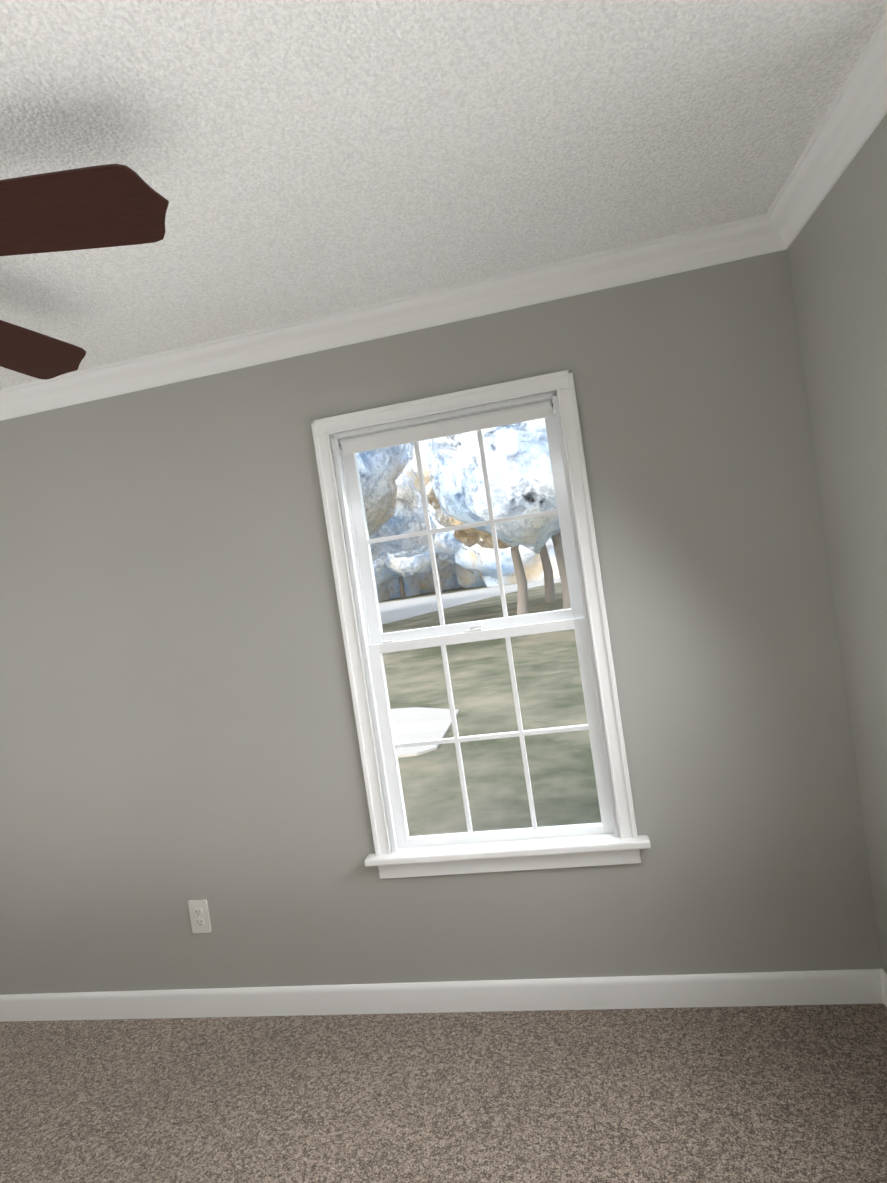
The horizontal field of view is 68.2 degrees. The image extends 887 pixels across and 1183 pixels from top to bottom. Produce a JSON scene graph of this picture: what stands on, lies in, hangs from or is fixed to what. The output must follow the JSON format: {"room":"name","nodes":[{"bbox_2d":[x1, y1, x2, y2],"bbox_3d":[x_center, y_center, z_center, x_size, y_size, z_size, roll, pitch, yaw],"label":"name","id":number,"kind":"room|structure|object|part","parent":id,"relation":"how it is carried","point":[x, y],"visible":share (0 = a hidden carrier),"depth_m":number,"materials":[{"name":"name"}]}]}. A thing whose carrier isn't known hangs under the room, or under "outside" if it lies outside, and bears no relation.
{"room":"empty bedroom","nodes":[
{"label":"empty bedroom","id":0,"kind":"room"},
{"bbox_2d":[0,250,881,994],"bbox_3d":[-0.419,0.556,2.413,3.450,2.940,0.140,-8,1,11],"label":"wall","id":1,"kind":"structure","parent":0,"point":[178,730],"depth_m":2.31,"materials":[{"name":"beige paint"}]},
{"bbox_2d":[188,900,211,932],"bbox_3d":[-0.917,1.223,2.461,0.076,0.124,0.009,-8,1,11],"label":"outlet","id":2,"kind":"object","parent":1,"relation":"attached to","point":[199,916],"visible":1,"depth_m":2.46,"materials":[{"name":"white plastic"}]},
{"bbox_2d":[0,215,767,420],"bbox_3d":[-0.643,-0.849,2.278,3.270,0.090,0.068,-8,1,11],"label":"crown molding","id":3,"kind":"structure","parent":1,"relation":"attached to","point":[743,238],"depth_m":2.18,"materials":[{"name":"white wood"}]},
{"bbox_2d":[0,969,879,1021],"bbox_3d":[-0.300,1.469,2.358,3.390,0.102,0.014,-8,1,11],"label":"baseboard","id":4,"kind":"structure","parent":1,"relation":"attached to","point":[852,986],"depth_m":2.28,"materials":[{"name":"white wood"}]},
{"bbox_2d":[311,369,640,878],"bbox_3d":[0.108,0.147,2.287,0.900,1.629,0.161,-8,1,11],"label":"window","id":5,"kind":"structure","parent":1,"relation":"in","point":[561,383],"depth_m":2.27,"materials":[{"name":"white"}]},
{"bbox_2d":[336,439,342,452],"bbox_3d":[-0.372,-0.519,2.314,0.018,0.052,0.044,-8,1,11],"label":"bracket","id":6,"kind":"object","parent":5,"relation":"attached to","point":[339,448],"depth_m":2.30,"materials":[{"name":"white plastic"}]},
{"bbox_2d":[382,625,482,643],"bbox_3d":[-0.041,0.148,2.303,0.364,0.022,0.030,-8,1,11],"label":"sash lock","id":7,"kind":"object","parent":5,"relation":"attached to","point":[473,628],"visible":0.98,"depth_m":2.27,"materials":[{"name":"white plastic"}]},
{"bbox_2d":[340,400,550,454],"bbox_3d":[0.000,-0.558,2.243,0.732,0.058,0.042,-8,1,11],"label":"roller blind","id":8,"kind":"object","parent":5,"relation":"attached to","point":[470,423],"visible":0.98,"depth_m":2.22,"materials":[{"name":"white fabric"}]},
{"bbox_3d":[0.060,-0.227,2.315,0.692,0.682,0.004,-8,1,11],"label":"sash glass","id":9,"kind":"part","parent":5,"relation":"part of","materials":[{"name":"clear glass"}]},
{"bbox_3d":[0.060,-0.229,2.315,0.774,0.750,0.034,-8,1,11],"label":"window sash","id":10,"kind":"part","parent":5,"relation":"part of","materials":[{"name":"white wood"}]},
{"bbox_3d":[0.160,0.515,2.285,0.774,0.760,0.034,-8,1,11],"label":"window sash","id":11,"kind":"part","parent":5,"relation":"part of","materials":[{"name":"white wood"}]},
{"bbox_3d":[0.158,0.506,2.285,0.692,0.683,0.004,-8,1,11],"label":"sash glass","id":12,"kind":"part","parent":5,"relation":"part of","materials":[{"name":"clear glass"}]},
{"bbox_3d":[0.208,0.925,2.236,0.900,0.062,0.020,-8,1,11],"label":"window apron","id":13,"kind":"part","parent":5,"relation":"part of","materials":[{"name":"white wood"}]},
{"bbox_2d":[552,397,555,412],"bbox_3d":[0.368,-0.624,2.175,0.018,0.052,0.044,-8,1,11],"label":"bracket","id":14,"kind":"object","parent":5,"relation":"attached to","point":[553,405],"depth_m":2.15,"materials":[{"name":"white plastic"}]},
{"bbox_2d":[364,834,650,866],"bbox_3d":[0.203,0.882,2.237,0.970,0.026,0.084,-8,1,11],"label":"window sill","id":15,"kind":"structure","parent":1,"relation":"attached to","point":[532,847],"depth_m":2.21,"materials":[{"name":"white wood"}]},
{"bbox_2d":[0,1003,886,1182],"bbox_3d":[-0.640,1.692,0.378,3.450,0.150,4.050,-8,1,11],"label":"floor","id":16,"kind":"structure","parent":0,"point":[772,1094],"depth_m":1.92,"materials":[{"name":"carpet"}]},
{"bbox_2d":[0,0,886,388],"bbox_3d":[-1.014,-0.870,0.318,3.730,0.150,4.330,-8,1,11],"label":"ceiling","id":17,"kind":"structure","parent":0,"point":[292,160],"depth_m":1.38,"materials":[{"name":"paint"}]},
{"bbox_2d":[0,164,168,379],"bbox_3d":[-1.210,-0.575,1.185,1.434,0.418,1.406,-8,1,11],"label":"ceiling fan","id":18,"kind":"object","parent":17,"relation":"hanging from","point":[104,206],"visible":1,"depth_m":1.18,"materials":[{"name":"brown wood"}]},
{"bbox_2d":[787,113,886,973],"bbox_3d":[0.956,0.411,0.026,0.140,2.940,4.330,-8,1,11],"label":"wall","id":19,"kind":"structure","parent":0,"point":[837,252],"depth_m":1.78,"materials":[{"name":"beige paint"}]},
{"bbox_2d":[763,11,886,253],"bbox_3d":[0.650,-0.984,0.012,0.068,0.090,4.050,-8,1,11],"label":"crown molding","id":20,"kind":"structure","parent":19,"relation":"attached to","point":[850,121],"depth_m":1.55,"materials":[{"name":"white wood"}]},
{"bbox_2d":[876,969,886,1006],"bbox_3d":[1.014,1.331,0.061,0.014,0.102,4.050,-8,1,11],"label":"baseboard","id":21,"kind":"structure","parent":19,"relation":"attached to","point":[881,977],"depth_m":2.04,"materials":[{"name":"white wood"}]},
{"label":"outside","id":22,"kind":"structure","parent":0,"visible":0},
{"bbox_2d":[379,579,601,836],"bbox_3d":[27.419,-4.352,109.063,260.000,0.300,219.840,-8,1,11],"label":"lawn","id":23,"kind":"structure","parent":22,"point":[450,615],"depth_m":8.45,"materials":[{"name":"green plant"}]},
{"bbox_2d":[398,576,405,597],"bbox_3d":[-4.437,-4.615,82.127,6.492,10.723,6.812,-8,1,11],"label":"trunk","id":24,"kind":"object","parent":23,"relation":"on","point":[401,581],"depth_m":84.25,"materials":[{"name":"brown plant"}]},
{"bbox_2d":[383,546,438,576],"bbox_3d":[-4.118,-7.663,82.173,13.748,11.458,13.174,-8,1,11],"label":"twigs","id":25,"kind":"object","parent":24,"relation":"attached to","point":[411,561],"depth_m":76.76,"materials":[{"name":"white plant"}]},
{"bbox_2d":[391,707,458,757],"bbox_3d":[-4.608,2.454,10.264,9.900,0.030,5.300,-8,1,11],"label":"walkway","id":26,"kind":"structure","parent":23,"relation":"on","point":[414,716],"depth_m":8.96,"materials":[{"name":"grey concrete"}]},
{"bbox_2d":[435,553,442,593],"bbox_3d":[0.966,-5.622,78.788,6.363,11.284,6.879,-8,1,11],"label":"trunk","id":27,"kind":"object","parent":23,"relation":"on","point":[440,581],"depth_m":77.42,"materials":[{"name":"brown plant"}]},
{"bbox_2d":[416,480,479,569],"bbox_3d":[0.400,-8.340,78.945,12.756,11.333,13.021,-8,1,11],"label":"twigs","id":28,"kind":"object","parent":27,"relation":"attached to","point":[442,558],"depth_m":78.29,"materials":[{"name":"white plant"}]},
{"bbox_2d":[374,440,559,601],"bbox_3d":[-2.040,-8.653,93.316,49.715,29.428,45.916,-8,1,11],"label":"canopy","id":29,"kind":"object","parent":23,"relation":"on","point":[477,582],"depth_m":75.88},
{"bbox_2d":[379,578,560,624],"bbox_3d":[-19.522,3.643,52.751,67.000,0.020,52.000,-8,1,11],"label":"road","id":30,"kind":"structure","parent":23,"relation":"on","point":[400,614],"depth_m":53.31,"materials":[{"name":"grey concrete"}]},
{"bbox_2d":[510,545,528,614],"bbox_3d":[3.415,-2.696,24.720,3.189,7.293,4.996,-8,1,11],"label":"trunk","id":31,"kind":"object","parent":23,"relation":"on","point":[520,578],"depth_m":24.46,"materials":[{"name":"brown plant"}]},
{"bbox_2d":[427,476,501,546],"bbox_3d":[1.421,-4.348,28.038,4.251,4.981,12.542,-8,1,0],"label":"tree","id":32,"kind":"object","parent":31,"relation":"attached to","point":[437,515],"depth_m":27.01,"materials":[{"name":"brown plant"}]},
{"bbox_2d":[467,529,509,548],"bbox_3d":[3.107,-4.764,24.889,6.601,5.860,8.194,-8,1,11],"label":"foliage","id":33,"kind":"object","parent":31,"relation":"attached to","point":[502,545],"depth_m":26.75,"materials":[{"name":"brown plant"}]},
{"bbox_2d":[540,544,555,602],"bbox_3d":[6.930,-4.288,31.687,5.238,9.122,6.409,-8,1,11],"label":"trunk","id":34,"kind":"object","parent":23,"relation":"on","point":[547,579],"depth_m":31.52,"materials":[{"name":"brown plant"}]},
{"bbox_2d":[551,531,570,608],"bbox_3d":[3.621,-2.116,18.281,4.143,6.360,5.306,-8,1,11],"label":"trunk","id":35,"kind":"object","parent":23,"relation":"on","point":[563,577],"depth_m":18.75,"materials":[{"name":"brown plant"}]},
{"bbox_2d":[425,418,559,553],"bbox_3d":[3.455,-4.059,18.426,7.608,5.751,8.792,-8,1,11],"label":"tree","id":36,"kind":"object","parent":35,"relation":"attached to","point":[478,480],"depth_m":14.98,"materials":[{"name":"white plant"}]},
{"bbox_3d":[-4.800,-1.939,25.457,5.731,8.102,6.593,-8,1,11],"label":"branches","id":37,"kind":"object","parent":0,"visible":0},
{"bbox_2d":[356,442,413,536],"bbox_3d":[-5.250,-4.498,25.386,9.338,6.549,10.741,-8,1,11],"label":"twigs","id":38,"kind":"object","parent":37,"relation":"attached to","point":[388,494],"depth_m":22.43,"materials":[{"name":"blue plant"}]},
{"bbox_3d":[-5.910,-2.086,44.032,7.085,7.900,8.998,-8,1,11],"label":"branches","id":39,"kind":"object","parent":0,"visible":0},
{"bbox_2d":[369,472,436,561],"bbox_3d":[-6.415,-4.803,43.865,11.110,6.368,13.473,-8,1,11],"label":"twigs","id":40,"kind":"object","parent":39,"relation":"attached to","point":[410,541],"depth_m":43.24,"materials":[{"name":"plant"}]},
{"bbox_3d":[3.498,-5.820,78.137,6.840,10.996,5.953,-8,1,11],"label":"branches","id":41,"kind":"object","parent":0,"visible":0},
{"bbox_2d":[430,508,468,555],"bbox_3d":[2.976,-9.413,78.137,13.581,10.148,12.322,-8,1,11],"label":"twigs","id":42,"kind":"object","parent":41,"relation":"attached to","point":[446,545],"depth_m":73.85,"materials":[{"name":"white plant"}]},
{"bbox_3d":[-11.960,-3.197,79.945,8.446,10.138,8.248,-8,1,11],"label":"branches","id":43,"kind":"object","parent":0,"visible":0},
{"bbox_2d":[373,556,386,573],"bbox_3d":[-12.096,-5.960,79.840,14.570,9.973,14.613,-8,1,11],"label":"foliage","id":44,"kind":"object","parent":43,"relation":"attached to","point":[377,562],"depth_m":75.83,"materials":[{"name":"grey plant"}]}
]}

